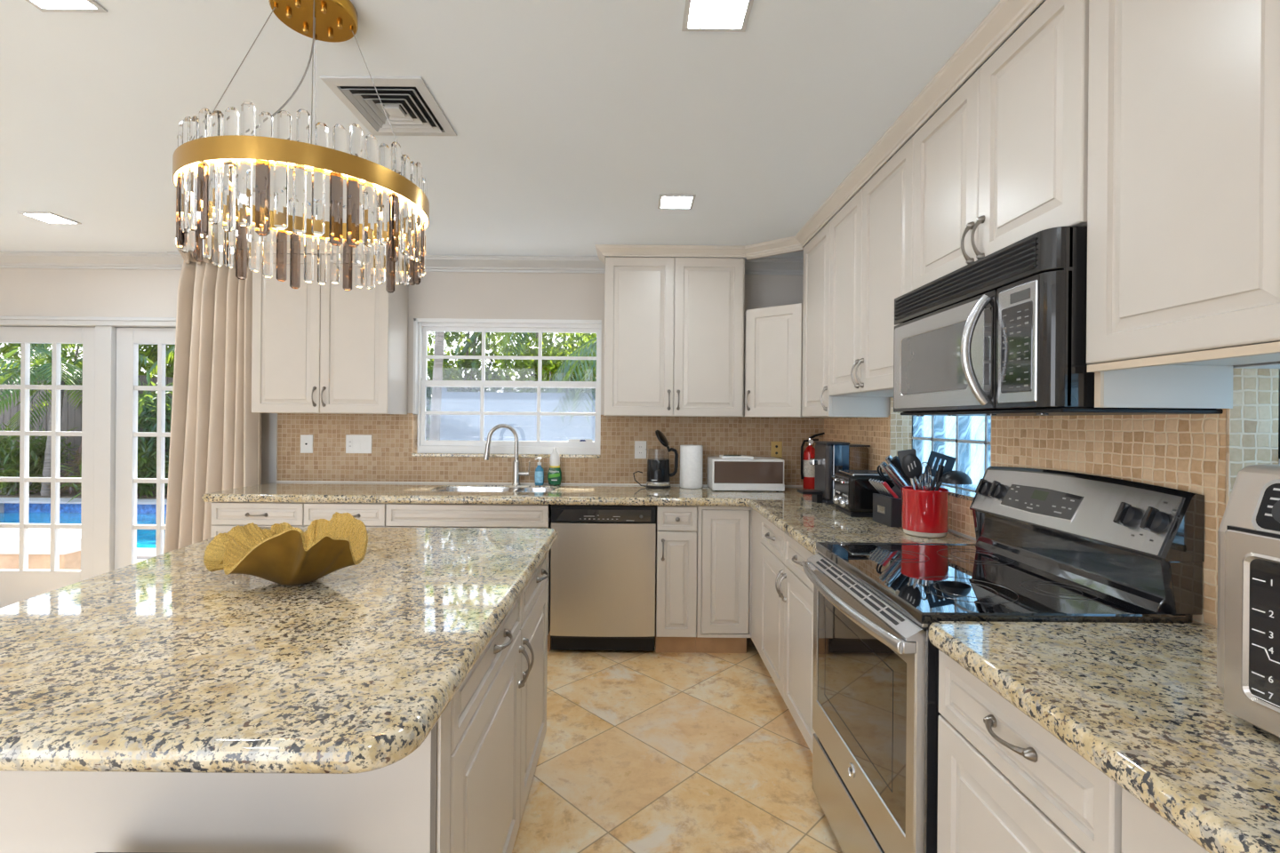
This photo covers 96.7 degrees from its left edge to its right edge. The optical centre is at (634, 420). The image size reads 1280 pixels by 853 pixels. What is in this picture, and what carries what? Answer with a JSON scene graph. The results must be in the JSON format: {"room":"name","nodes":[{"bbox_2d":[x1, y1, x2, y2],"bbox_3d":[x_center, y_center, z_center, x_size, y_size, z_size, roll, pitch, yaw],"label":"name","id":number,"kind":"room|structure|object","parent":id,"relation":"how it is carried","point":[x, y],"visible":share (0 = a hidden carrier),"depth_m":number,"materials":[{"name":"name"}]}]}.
{"room":"kitchen","nodes":[
{"label":"kitchen","id":0,"kind":"room"},
{"bbox_2d":[0,268,803,538],"bbox_3d":[-2.081,0.122,3.910,7.040,2.420,0.160,0,0,0],"label":"wall","id":1,"kind":"structure","parent":0,"point":[23,292],"depth_m":3.83,"materials":[{"name":"paint"}]},
{"bbox_2d":[0,326,95,607],"bbox_3d":[-4.054,0.334,3.881,0.834,1.937,0.042,0,0,0],"label":"door","id":2,"kind":"structure","parent":1,"relation":"in","point":[16,586],"depth_m":3.86,"materials":[{"name":"white paint"}]},
{"bbox_2d":[0,316,175,576],"bbox_3d":[-3.620,0.314,3.884,1.965,2.010,0.172,0,0,0],"label":"door frame","id":3,"kind":"structure","parent":1,"relation":"attached to","point":[105,377],"depth_m":3.82,"materials":[{"name":"white paint"}]},
{"bbox_2d":[0,251,183,270],"bbox_3d":[-3.981,-1.063,3.774,3.220,0.082,0.110,0,0,0],"label":"crown molding","id":4,"kind":"structure","parent":1,"relation":"attached to","point":[8,260],"depth_m":3.77,"materials":[{"name":"white paint"}]},
{"bbox_2d":[114,328,175,569],"bbox_3d":[-3.147,0.342,3.881,0.752,1.937,0.042,0,0,0],"label":"door","id":5,"kind":"structure","parent":1,"relation":"in","point":[128,340],"depth_m":3.86,"materials":[{"name":"white paint"}]},
{"bbox_2d":[268,413,277,482],"bbox_3d":[-2.431,0.629,3.824,0.050,1.400,0.012,0,0,0],"label":"trim","id":6,"kind":"structure","parent":1,"relation":"attached to","point":[273,417],"depth_m":3.82,"materials":[{"name":"white paint"}]},
{"bbox_2d":[247,241,407,414],"bbox_3d":[-1.918,-0.564,3.645,0.906,1.043,0.360,0,0,0],"label":"upper cabinet","id":7,"kind":"object","parent":1,"relation":"attached to","point":[327,348],"depth_m":3.52,"materials":[{"name":"beige paint"}]},
{"bbox_2d":[411,415,417,453],"bbox_3d":[-1.491,0.092,3.861,0.004,0.260,0.078,0,0,0],"label":"backsplash reveal","id":8,"kind":"structure","parent":1,"relation":"attached to","point":[414,417],"depth_m":3.85,"materials":[{"name":"tile"}]},
{"bbox_2d":[411,453,599,458],"bbox_3d":[-0.861,0.238,3.842,1.266,0.023,0.056,0,0,0],"label":"sill","id":9,"kind":"structure","parent":1,"relation":"attached to","point":[479,455],"depth_m":3.81,"materials":[{"name":"stone"}]},
{"bbox_2d":[412,318,601,454],"bbox_3d":[-0.857,-0.227,3.884,1.266,0.909,0.113,0,0,0],"label":"window","id":10,"kind":"structure","parent":1,"relation":"in","point":[421,326],"depth_m":3.88,"materials":[{"name":"white paint"}]},
{"bbox_2d":[276,413,823,486],"bbox_3d":[-0.566,0.203,3.826,3.672,0.485,0.008,0,0,0],"label":"backsplash","id":11,"kind":"structure","parent":1,"relation":"attached to","point":[390,459],"depth_m":3.82,"materials":[{"name":"tile"}]},
{"bbox_2d":[300,434,312,453],"bbox_3d":[-2.200,0.159,3.816,0.083,0.122,0.013,0,0,0],"label":"wall outlet","id":12,"kind":"object","parent":11,"relation":"attached to","point":[306,440],"visible":1,"depth_m":3.82,"materials":[{"name":"white plastic"}]},
{"bbox_2d":[345,434,371,453],"bbox_3d":[-1.849,0.160,3.818,0.172,0.124,0.008,0,0,0],"label":"light switch","id":13,"kind":"object","parent":11,"relation":"attached to","point":[355,444],"visible":1,"depth_m":3.82,"materials":[{"name":"white plastic"}]},
{"bbox_2d":[634,440,646,458],"bbox_3d":[0.041,0.198,3.818,0.078,0.118,0.008,0,0,0],"label":"wall outlet","id":14,"kind":"object","parent":11,"relation":"attached to","point":[640,446],"visible":1,"depth_m":3.82,"materials":[{"name":"white plastic"}]},
{"bbox_2d":[770,441,782,457],"bbox_3d":[0.954,0.198,3.818,0.073,0.110,0.008,0,0,0],"label":"wall outlet","id":15,"kind":"object","parent":11,"relation":"attached to","point":[776,447],"visible":0.94,"depth_m":3.82,"materials":[{"name":"gold metal"}]},
{"bbox_2d":[276,480,975,541],"bbox_3d":[-0.568,0.426,2.921,3.672,0.010,1.802,0,0,0],"label":"trim","id":16,"kind":"structure","parent":1,"relation":"attached to","point":[949,530],"depth_m":3.82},
{"bbox_2d":[603,256,744,417],"bbox_3d":[0.248,-0.517,3.656,0.870,0.986,0.338,0,0,0],"label":"upper cabinet","id":17,"kind":"object","parent":1,"relation":"attached to","point":[674,327],"visible":1,"depth_m":3.52,"materials":[{"name":"beige paint"}]},
{"bbox_2d":[595,0,1043,265],"bbox_3d":[0.370,-1.037,2.055,1.217,0.057,3.510,0,0,0],"label":"crown molding","id":18,"kind":"structure","parent":17,"relation":"attached to","point":[1006,16],"depth_m":2.07,"materials":[{"name":"beige paint"}]},
{"bbox_2d":[744,257,803,275],"bbox_3d":[0.998,-1.019,3.774,0.579,0.082,0.110,0,0,0],"label":"crown molding","id":19,"kind":"structure","parent":1,"relation":"attached to","point":[763,266],"depth_m":3.77,"materials":[{"name":"white paint"}]},
{"bbox_2d":[425,255,605,273],"bbox_3d":[-0.849,-1.035,3.774,1.315,0.082,0.110,0,0,0],"label":"crown molding","id":20,"kind":"structure","parent":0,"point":[434,263],"depth_m":3.77,"materials":[{"name":"white paint"}]},
{"bbox_2d":[0,0,1046,258],"bbox_3d":[-2.050,-1.148,1.215,7.280,0.120,5.630,0,0,0],"label":"ceiling","id":21,"kind":"structure","parent":0,"point":[571,120],"depth_m":1.93,"materials":[{"name":"paint"}]},
{"bbox_2d":[17,211,81,223],"bbox_3d":[-3.161,-1.094,3.080,0.172,0.006,0.172,0,0,0],"label":"recessed light","id":22,"kind":"object","parent":21,"relation":"in","point":[50,218],"visible":1,"depth_m":3.07,"materials":[{"name":"white paint"}]},
{"bbox_2d":[25,214,73,223],"bbox_3d":[-3.161,-1.094,3.080,0.143,0.004,0.143,0,0,0],"label":"diffuser","id":23,"kind":"object","parent":22,"relation":"attached to","point":[46,218],"depth_m":3.07,"materials":[{"name":"white"}]},
{"bbox_2d":[25,0,107,12],"bbox_3d":[-1.476,-1.079,1.415,0.172,0.006,0.172,0,0,0],"label":"recessed light","id":24,"kind":"object","parent":21,"relation":"in","point":[44,5],"visible":1,"depth_m":1.48,"materials":[{"name":"white paint"}]},
{"bbox_2d":[32,0,95,7],"bbox_3d":[-1.476,-1.079,1.415,0.143,0.004,0.143,0,0,0],"label":"diffuser","id":25,"kind":"object","parent":24,"relation":"attached to","point":[38,4],"depth_m":1.47,"materials":[{"name":"white"}]},
{"bbox_2d":[163,248,262,553],"bbox_3d":[-2.732,0.109,3.669,0.639,2.405,0.179,0,0,0],"label":"curtain","id":26,"kind":"object","parent":21,"relation":"hanging from","point":[215,439],"visible":0.55,"depth_m":3.63,"materials":[{"name":"beige fabric"}]},
{"bbox_2d":[172,0,429,293],"bbox_3d":[-0.829,-0.731,1.470,0.564,0.691,0.564,0,0,9],"label":"chandelier","id":27,"kind":"object","parent":21,"relation":"hanging from","point":[205,199],"visible":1,"depth_m":1.29,"materials":[{"name":"gold metal"}]},
{"bbox_2d":[320,76,456,135],"bbox_3d":[-0.826,-1.069,1.962,0.316,0.016,0.360,0,0,0],"label":"ceiling vent","id":28,"kind":"object","parent":21,"relation":"in","point":[411,108],"visible":0.97,"depth_m":1.93,"materials":[{"name":"metal"}]},
{"bbox_2d":[657,194,695,208],"bbox_3d":[0.204,-1.065,2.775,0.172,0.006,0.172,0,0,0],"label":"recessed light","id":29,"kind":"object","parent":21,"relation":"in","point":[665,201],"visible":1,"depth_m":2.76,"materials":[{"name":"white paint"}]},
{"bbox_2d":[661,197,692,207],"bbox_3d":[0.204,-1.065,2.775,0.143,0.004,0.143,0,0,0],"label":"diffuser","id":30,"kind":"object","parent":29,"relation":"attached to","point":[666,202],"depth_m":2.77,"materials":[{"name":"white"}]},
{"bbox_2d":[681,0,753,31],"bbox_3d":[0.216,-1.064,1.468,0.172,0.006,0.172,0,0,0],"label":"recessed light","id":31,"kind":"object","parent":21,"relation":"in","point":[699,15],"visible":1,"depth_m":1.49,"materials":[{"name":"white paint"}]},
{"bbox_2d":[512,638,843,852],"bbox_3d":[-2.072,1.382,1.215,7.280,0.100,5.630,0,0,0],"label":"floor","id":32,"kind":"structure","parent":0,"point":[642,751],"depth_m":2.24,"materials":[{"name":"tile"}]},
{"bbox_2d":[210,502,304,537],"bbox_3d":[-2.143,0.899,3.503,0.524,0.864,0.623,0,0,0],"label":"base cabinet","id":33,"kind":"object","parent":32,"relation":"on","point":[225,516],"visible":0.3,"depth_m":3.23,"materials":[{"name":"beige paint"}]},
{"bbox_2d":[0,552,548,852],"bbox_3d":[-0.756,0.910,1.629,0.893,0.867,1.243,0,0,0],"label":"base cabinet","id":34,"kind":"object","parent":32,"relation":"on","point":[466,788],"visible":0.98,"depth_m":1.01,"materials":[{"name":"beige paint"}]},
{"bbox_2d":[0,527,558,774],"bbox_3d":[-0.931,0.451,1.523,1.254,0.046,1.536,0,0,0],"label":"countertop","id":35,"kind":"structure","parent":34,"relation":"on","point":[164,663],"depth_m":1.03,"materials":[{"name":"stone"}]},
{"bbox_2d":[203,512,367,585],"bbox_3d":[-0.915,0.341,1.530,0.451,0.168,0.280,0,0,22],"label":"decorative bowl","id":36,"kind":"object","parent":35,"relation":"on","point":[284,555],"visible":1,"depth_m":1.45,"materials":[{"name":"gold metal"}]},
{"bbox_2d":[304,503,413,527],"bbox_3d":[-1.647,0.904,3.503,0.467,0.864,0.623,0,0,0],"label":"base cabinet","id":37,"kind":"object","parent":32,"relation":"on","point":[372,515],"visible":0.12,"depth_m":3.23,"materials":[{"name":"beige paint"}]},
{"bbox_2d":[385,504,551,651],"bbox_3d":[-0.951,0.910,3.503,0.925,0.862,0.623,0,0,0],"label":"base cabinet","id":38,"kind":"object","parent":32,"relation":"on","point":[417,516],"visible":0.1,"depth_m":3.23,"materials":[{"name":"beige paint"}]},
{"bbox_2d":[550,504,655,650],"bbox_3d":[-0.179,0.906,3.509,0.596,0.840,0.590,0,0,0],"label":"dishwasher","id":39,"kind":"object","parent":32,"relation":"on","point":[603,561],"visible":1,"depth_m":3.22,"materials":[{"name":"silver metal"}]},
{"bbox_2d":[654,505,697,653],"bbox_3d":[0.242,0.920,3.503,0.232,0.864,0.623,0,0,0],"label":"base cabinet","id":40,"kind":"object","parent":32,"relation":"on","point":[676,526],"visible":0.98,"depth_m":3.23,"materials":[{"name":"beige paint"}]},
{"bbox_2d":[695,506,751,653],"bbox_3d":[0.513,0.922,3.519,0.309,0.864,0.590,0,0,0],"label":"base cabinet","id":41,"kind":"object","parent":32,"relation":"on","point":[724,542],"visible":0.86,"depth_m":3.23,"materials":[{"name":"beige paint"}]},
{"bbox_2d":[751,509,815,753],"bbox_3d":[0.940,0.926,2.624,0.628,0.864,1.194,0,0,0],"label":"base cabinet","id":42,"kind":"object","parent":32,"relation":"on","point":[781,591],"visible":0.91,"depth_m":2.48,"materials":[{"name":"beige paint"}]},
{"bbox_2d":[201,482,975,554],"bbox_3d":[-0.590,0.454,2.915,3.703,0.046,1.806,0,0,0],"label":"countertop","id":43,"kind":"structure","parent":42,"relation":"on","point":[807,522],"depth_m":3.20,"materials":[{"name":"stone"}]},
{"bbox_2d":[432,486,556,518],"bbox_3d":[-0.872,0.536,3.570,0.754,0.200,0.339,0,0,0],"label":"sink","id":44,"kind":"object","parent":43,"relation":"in","point":[481,489],"visible":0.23,"depth_m":3.70,"materials":[{"name":"metal"}]},
{"bbox_2d":[483,424,530,485],"bbox_3d":[-0.840,0.226,3.760,0.303,0.405,0.061,0,0,-13],"label":"faucet","id":45,"kind":"object","parent":43,"relation":"on","point":[516,473],"visible":1,"depth_m":3.75,"materials":[{"name":"silver metal"}]},
{"bbox_2d":[534,457,543,485],"bbox_3d":[-0.631,0.339,3.775,0.064,0.184,0.049,0,0,0],"label":"soap bottle","id":46,"kind":"object","parent":43,"relation":"on","point":[539,476],"visible":1,"depth_m":3.76,"materials":[{"name":"blue plastic"}]},
{"bbox_2d":[547,448,561,485],"bbox_3d":[-0.528,0.307,3.774,0.096,0.248,0.069,0,0,0],"label":"dish soap bottle","id":47,"kind":"object","parent":43,"relation":"on","point":[555,473],"visible":1,"depth_m":3.75,"materials":[{"name":"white plastic"}]},
{"bbox_2d":[547,467,561,485],"bbox_3d":[-0.528,0.372,3.775,0.096,0.118,0.067,0,0,0],"label":"label","id":48,"kind":"object","parent":47,"relation":"on","point":[554,474],"depth_m":3.75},
{"bbox_2d":[632,430,678,488],"bbox_3d":[0.129,0.249,3.708,0.271,0.376,0.168,0,0,38],"label":"electric kettle","id":49,"kind":"object","parent":43,"relation":"on","point":[658,469],"visible":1,"depth_m":3.63,"materials":[{"name":"black plastic"}]},
{"bbox_2d":[680,444,703,488],"bbox_3d":[0.369,0.298,3.700,0.148,0.282,0.148,0,0,0],"label":"paper towel roll","id":50,"kind":"object","parent":43,"relation":"on","point":[691,456],"visible":1,"depth_m":3.63,"materials":[{"name":"white paper"}]},
{"bbox_2d":[706,456,784,491],"bbox_3d":[0.708,0.342,3.655,0.447,0.200,0.269,0,0,0],"label":"toaster oven","id":51,"kind":"object","parent":43,"relation":"on","point":[757,473],"visible":0.99,"depth_m":3.52,"materials":[{"name":"white plastic"}]},
{"bbox_2d":[800,432,824,488],"bbox_3d":[1.168,0.262,3.745,0.151,0.368,0.087,0,0,0],"label":"fire extinguisher","id":52,"kind":"object","parent":43,"relation":"on","point":[807,470],"visible":0.9,"depth_m":3.72,"materials":[{"name":"red metal"}]},
{"bbox_2d":[797,440,870,504],"bbox_3d":[1.075,0.281,3.087,0.345,0.328,0.226,0,0,0],"label":"coffee machine","id":53,"kind":"object","parent":43,"relation":"on","point":[830,457],"visible":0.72,"depth_m":3.00,"materials":[{"name":"black plastic"}]},
{"bbox_2d":[797,489,823,495],"bbox_3d":[0.956,0.391,3.100,0.108,0.014,0.110,0,0,0],"label":"drip tray","id":54,"kind":"object","parent":53,"relation":"on","point":[804,492],"depth_m":3.05,"materials":[{"name":"black plastic"}]},
{"bbox_2d":[832,470,895,517],"bbox_3d":[1.096,0.346,2.725,0.247,0.199,0.258,0,0,3],"label":"toaster","id":55,"kind":"object","parent":43,"relation":"on","point":[853,491],"visible":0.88,"depth_m":2.61,"materials":[{"name":"black plastic"}]},
{"bbox_2d":[872,473,932,527],"bbox_3d":[1.156,0.336,2.447,0.196,0.221,0.156,0,0,-5],"label":"knife block","id":56,"kind":"object","parent":43,"relation":"on","point":[886,509],"visible":0.4,"depth_m":2.40,"materials":[{"name":"wood"}]},
{"bbox_2d":[901,486,950,537],"bbox_3d":[1.136,0.356,2.225,0.170,0.180,0.170,0,0,0],"label":"utensil crock","id":57,"kind":"object","parent":43,"relation":"on","point":[924,514],"visible":0.94,"depth_m":2.16,"materials":[{"name":"red ceramic"}]},
{"bbox_2d":[885,463,909,487],"bbox_3d":[1.130,0.262,2.400,0.147,0.162,0.019,0,0,-5],"label":"kitchen knife","id":58,"kind":"object","parent":57,"relation":"in","point":[890,468],"visible":0.77,"depth_m":2.39,"materials":[{"name":"silver metal"}]},
{"bbox_2d":[891,456,915,484],"bbox_3d":[1.157,0.234,2.402,0.152,0.168,0.021,0,0,-5],"label":"tongs","id":59,"kind":"object","parent":57,"relation":"in","point":[895,460],"visible":0.52,"depth_m":2.39,"materials":[{"name":"black plastic"}]},
{"bbox_2d":[897,448,916,489],"bbox_3d":[1.103,0.265,2.276,0.092,0.302,0.013,0,0,32],"label":"spatula","id":60,"kind":"object","parent":57,"relation":"in","point":[900,453],"visible":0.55,"depth_m":2.28,"materials":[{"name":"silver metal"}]},
{"bbox_2d":[901,453,922,489],"bbox_3d":[1.103,0.273,2.207,0.123,0.289,0.038,0,0,-5],"label":"slotted spoon","id":61,"kind":"object","parent":57,"relation":"in","point":[911,464],"visible":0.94,"depth_m":2.20,"materials":[{"name":"black plastic"}]},
{"bbox_2d":[923,450,956,490],"bbox_3d":[1.194,0.270,2.255,0.148,0.298,0.038,0,0,0],"label":"slotted turner","id":62,"kind":"object","parent":57,"relation":"in","point":[950,461],"visible":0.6,"depth_m":2.25,"materials":[{"name":"black plastic"}]},
{"bbox_2d":[934,470,972,490],"bbox_3d":[1.195,0.306,2.185,0.188,0.226,0.108,0,0,0],"label":"ladle","id":63,"kind":"object","parent":57,"relation":"in","point":[954,476],"visible":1,"depth_m":2.15,"materials":[{"name":"black plastic"}]},
{"bbox_2d":[939,470,972,484],"bbox_3d":[1.234,0.217,2.185,0.112,0.048,0.108,0,0,0],"label":"bowl","id":64,"kind":"object","parent":63,"relation":"on","point":[954,476],"depth_m":2.15,"materials":[{"name":"plastic"}]},
{"bbox_2d":[802,466,1204,852],"bbox_3d":[0.909,0.752,1.634,0.706,1.212,0.738,0,0,0],"label":"range","id":65,"kind":"object","parent":32,"relation":"on","point":[1051,546],"visible":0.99,"depth_m":1.48,"materials":[{"name":"silver metal"}]},
{"bbox_2d":[816,542,1188,623],"bbox_3d":[0.935,0.443,1.634,0.592,0.024,0.738,0,0,0],"label":"cooktop","id":66,"kind":"object","parent":65,"relation":"in","point":[925,583],"depth_m":1.48,"materials":[{"name":"glass"}]},
{"bbox_2d":[936,649,1121,852],"bbox_3d":[0.940,0.926,1.012,0.628,0.864,0.463,0,0,0],"label":"base cabinet","id":67,"kind":"object","parent":32,"relation":"on","point":[1006,784],"visible":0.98,"depth_m":1.01,"materials":[{"name":"beige paint"}]},
{"bbox_2d":[928,621,1279,852],"bbox_3d":[0.950,0.467,0.706,0.624,0.046,1.112,0,0,0],"label":"countertop","id":68,"kind":"structure","parent":67,"relation":"on","point":[1142,704],"depth_m":0.87,"materials":[{"name":"stone"}]},
{"bbox_2d":[1216,464,1279,737],"bbox_3d":[1.036,0.255,0.664,0.399,0.380,0.420,0,0,0],"label":"toaster oven","id":69,"kind":"object","parent":68,"relation":"on","point":[1248,630],"visible":1,"depth_m":0.81,"materials":[{"name":"metal"}]},
{"bbox_2d":[1121,787,1208,852],"bbox_3d":[0.957,0.926,0.528,0.595,0.864,0.500,0,0,0],"label":"base cabinet","id":70,"kind":"object","parent":32,"relation":"on","point":[1143,830],"visible":0.2,"depth_m":0.73,"materials":[{"name":"beige paint"}]},
{"bbox_2d":[888,360,1279,623],"bbox_3d":[1.359,0.152,1.115,0.160,2.420,5.430,0,0,0],"label":"wall","id":71,"kind":"structure","parent":0,"point":[1279,361],"depth_m":1.21,"materials":[{"name":"paint"}]},
{"bbox_2d":[737,246,805,417],"bbox_3d":[0.980,-0.535,3.559,0.586,1.036,0.518,0,0,0],"label":"upper cabinet","id":72,"kind":"object","parent":71,"relation":"attached to","point":[772,335],"visible":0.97,"depth_m":3.41,"materials":[{"name":"beige paint"}]},
{"bbox_2d":[801,221,889,417],"bbox_3d":[1.111,-0.509,3.071,0.338,0.986,0.450,0,0,0],"label":"upper cabinet","id":73,"kind":"object","parent":71,"relation":"attached to","point":[817,402],"visible":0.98,"depth_m":2.99,"materials":[{"name":"beige paint"}]},
{"bbox_2d":[829,136,913,397],"bbox_3d":[1.111,-0.560,2.421,0.338,0.884,0.847,0,0,0],"label":"upper cabinet","id":74,"kind":"object","parent":71,"relation":"attached to","point":[871,236],"visible":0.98,"depth_m":2.35,"materials":[{"name":"beige paint"}]},
{"bbox_2d":[935,484,975,501],"bbox_3d":[1.321,0.295,2.430,0.114,0.016,0.800,0,0,0],"label":"window sill","id":75,"kind":"structure","parent":71,"relation":"attached to","point":[965,494],"depth_m":2.26,"materials":[{"name":"stone"}]},
{"bbox_2d":[912,0,1088,289],"bbox_3d":[1.112,-0.716,1.615,0.338,0.572,0.761,0,0,0],"label":"upper cabinet","id":76,"kind":"object","parent":71,"relation":"attached to","point":[1003,162],"visible":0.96,"depth_m":1.48,"materials":[{"name":"beige paint"}]},
{"bbox_2d":[893,225,1223,416],"bbox_3d":[1.060,-0.218,1.611,0.438,0.412,0.762,0,0,0],"label":"microwave","id":77,"kind":"object","parent":76,"relation":"attached to","point":[1003,332],"visible":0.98,"depth_m":1.40,"materials":[{"name":"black metal"}]},
{"bbox_2d":[823,408,1226,628],"bbox_3d":[1.274,0.174,2.011,0.008,0.575,3.622,0,0,0],"label":"backsplash","id":78,"kind":"structure","parent":71,"relation":"attached to","point":[1186,452],"depth_m":1.50,"materials":[{"name":"tile"}]},
{"bbox_2d":[889,367,1279,510],"bbox_3d":[1.353,0.088,2.023,0.163,0.403,1.615,0,0,0],"label":"window","id":79,"kind":"structure","parent":71,"relation":"in","point":[936,436],"depth_m":1.22,"materials":[{"name":"clear glass"}]},
{"bbox_2d":[1086,0,1279,408],"bbox_3d":[1.127,-0.514,0.798,0.305,0.976,0.858,0,0,0],"label":"upper cabinet","id":80,"kind":"object","parent":71,"relation":"attached to","point":[1183,191],"visible":1,"depth_m":1.03,"materials":[{"name":"beige paint"}]},
{"bbox_2d":[1233,361,1279,464],"bbox_3d":[1.357,0.087,0.801,0.155,0.405,0.842,0,0,0],"label":"window","id":81,"kind":"structure","parent":71,"relation":"in","point":[1279,369],"depth_m":1.20,"materials":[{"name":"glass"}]},
{"label":"outside","id":82,"kind":"structure","parent":0,"visible":0},
{"bbox_2d":[0,484,975,499],"bbox_3d":[-4.014,1.575,13.050,24.000,0.320,5.900,0,0,0],"label":"planting bed","id":83,"kind":"object","parent":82,"point":[37,494],"depth_m":10.24,"materials":[{"name":"soil"}]},
{"bbox_2d":[0,421,79,495],"bbox_3d":[-11.377,0.719,10.319,2.038,1.786,1.432,0,0,-21],"label":"shrub","id":84,"kind":"object","parent":83,"relation":"on","point":[9,453],"visible":0.62,"depth_m":10.29,"materials":[{"name":"green plant"}]},
{"bbox_2d":[40,442,81,495],"bbox_3d":[-9.975,0.938,10.425,0.941,1.349,1.232,0,0,29],"label":"shrub","id":85,"kind":"object","parent":83,"relation":"on","point":[78,452],"visible":0.13,"depth_m":10.18,"materials":[{"name":"green plant"}]},
{"bbox_2d":[0,343,147,376],"bbox_3d":[-12.459,-0.902,12.281,3.454,4.551,3.396,0,0,42],"label":"leafy tree","id":86,"kind":"object","parent":83,"relation":"on","point":[10,347],"visible":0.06,"depth_m":12.02,"materials":[{"name":"green plant"}]},
{"bbox_2d":[0,344,153,495],"bbox_3d":[-10.391,0.029,10.240,2.965,2.708,2.831,0,0,0],"label":"palm tree","id":87,"kind":"object","parent":83,"relation":"on","point":[72,371],"visible":0.44,"depth_m":10.21,"materials":[{"name":"green plant"}]},
{"bbox_2d":[16,343,171,494],"bbox_3d":[-10.001,-0.689,10.868,3.177,4.168,3.051,0,0,0],"label":"palm tree","id":88,"kind":"object","parent":83,"relation":"on","point":[38,345],"visible":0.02,"depth_m":11.01,"materials":[{"name":"green plant"}]},
{"bbox_2d":[48,428,169,504],"bbox_3d":[-9.071,0.773,10.280,2.320,1.816,1.882,0,0,0],"label":"shrub","id":89,"kind":"object","parent":83,"relation":"on","point":[145,465],"visible":0.27,"depth_m":10.06,"materials":[{"name":"green plant"}]},
{"bbox_2d":[137,370,173,457],"bbox_3d":[-8.694,0.259,10.755,2.751,2.304,2.050,0,0,-24],"label":"leafy tree","id":90,"kind":"object","parent":83,"relation":"on","point":[148,406],"visible":0.16,"depth_m":10.27,"materials":[{"name":"green plant"}]},
{"bbox_2d":[138,344,174,377],"bbox_3d":[-9.820,-0.651,12.655,3.437,4.092,2.730,0,0,0],"label":"leafy tree","id":91,"kind":"object","parent":83,"relation":"on","point":[169,369],"visible":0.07,"depth_m":11.99,"materials":[{"name":"green plant"}]},
{"bbox_2d":[145,344,175,378],"bbox_3d":[-7.280,-0.427,10.980,3.371,3.680,3.210,0,0,0],"label":"palm tree","id":92,"kind":"object","parent":83,"relation":"on","point":[154,369],"visible":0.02,"depth_m":10.26,"materials":[{"name":"green plant"}]},
{"bbox_2d":[0,375,460,488],"bbox_3d":[-9.444,0.248,11.265,12.218,2.280,0.130,0,0,0],"label":"fence","id":93,"kind":"object","parent":83,"relation":"on","point":[71,418],"visible":0.02,"depth_m":11.21,"materials":[{"name":"wood"}]},
{"bbox_2d":[454,332,596,426],"bbox_3d":[-1.368,-1.136,11.541,4.732,5.219,3.872,0,0,-20],"label":"leafy tree","id":94,"kind":"object","parent":83,"relation":"on","point":[569,340],"visible":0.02,"depth_m":11.10,"materials":[{"name":"green plant"}]},
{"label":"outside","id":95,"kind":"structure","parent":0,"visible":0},
{"bbox_2d":[0,497,156,562],"bbox_3d":[-4.014,1.585,7.045,24.000,0.300,6.110,0,0,0],"label":"pool deck","id":96,"kind":"object","parent":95,"point":[2,505],"depth_m":9.79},
{"bbox_2d":[0,528,80,569],"bbox_3d":[-5.906,1.219,5.120,2.110,0.400,0.560,0,0,0],"label":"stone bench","id":97,"kind":"object","parent":96,"relation":"on","point":[39,540],"visible":0.36,"depth_m":4.90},
{"bbox_2d":[0,498,167,559],"bbox_3d":[-6.912,1.395,7.825,8.000,0.030,3.950,0,0,0],"label":"pool coping","id":98,"kind":"object","parent":96,"relation":"on","point":[141,553],"visible":0.07,"depth_m":9.45,"materials":[{"name":"stone"}]},
{"bbox_2d":[429,331,444,439],"bbox_3d":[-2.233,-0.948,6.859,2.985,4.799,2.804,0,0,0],"label":"post","id":99,"kind":"object","parent":96,"relation":"on","point":[439,340],"visible":0.04,"depth_m":6.63,"materials":[{"name":"white"}]},
{"bbox_2d":[425,331,547,439],"bbox_3d":[-2.874,-0.725,9.414,2.386,4.352,2.442,0,0,-32],"label":"leafy tree","id":100,"kind":"object","parent":96,"relation":"on","point":[450,372],"visible":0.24,"depth_m":9.12,"materials":[{"name":"green plant"}]},
{"bbox_2d":[440,387,595,441],"bbox_3d":[0.270,0.527,7.665,5.850,1.890,0.130,0,0,0],"label":"fence","id":101,"kind":"object","parent":96,"relation":"on","point":[467,426],"visible":0.03,"depth_m":7.60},
{"bbox_2d":[457,332,592,388],"bbox_3d":[-1.476,-0.488,9.357,2.860,3.894,2.885,0,0,0],"label":"palm tree","id":102,"kind":"object","parent":96,"relation":"on","point":[491,336],"visible":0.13,"depth_m":9.02,"materials":[{"name":"green plant"}]},
{"bbox_2d":[478,332,596,438],"bbox_3d":[-1.242,-0.028,9.037,2.173,2.997,1.929,0,0,-43],"label":"leafy tree","id":103,"kind":"object","parent":96,"relation":"on","point":[549,368],"visible":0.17,"depth_m":8.91,"materials":[{"name":"green plant"}]},
{"bbox_2d":[543,333,596,424],"bbox_3d":[-0.048,-0.224,8.612,3.562,3.390,3.475,0,0,0],"label":"palm tree","id":104,"kind":"object","parent":96,"relation":"on","point":[582,353],"visible":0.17,"depth_m":7.80,"materials":[{"name":"green plant"}]},
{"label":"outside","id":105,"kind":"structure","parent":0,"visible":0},
{"bbox_2d":[4,503,166,513],"bbox_3d":[-6.864,1.550,7.875,7.500,0.280,3.450,0,0,0],"label":"wall","id":106,"kind":"structure","parent":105,"point":[8,507],"depth_m":9.58,"materials":[{"name":"blue tile"}]},
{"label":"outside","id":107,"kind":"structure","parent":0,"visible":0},
{"bbox_2d":[0,512,166,548],"bbox_3d":[-6.865,1.645,7.875,7.500,0.130,3.410,0,0,0],"label":"pool water","id":108,"kind":"structure","parent":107,"point":[146,539],"depth_m":8.88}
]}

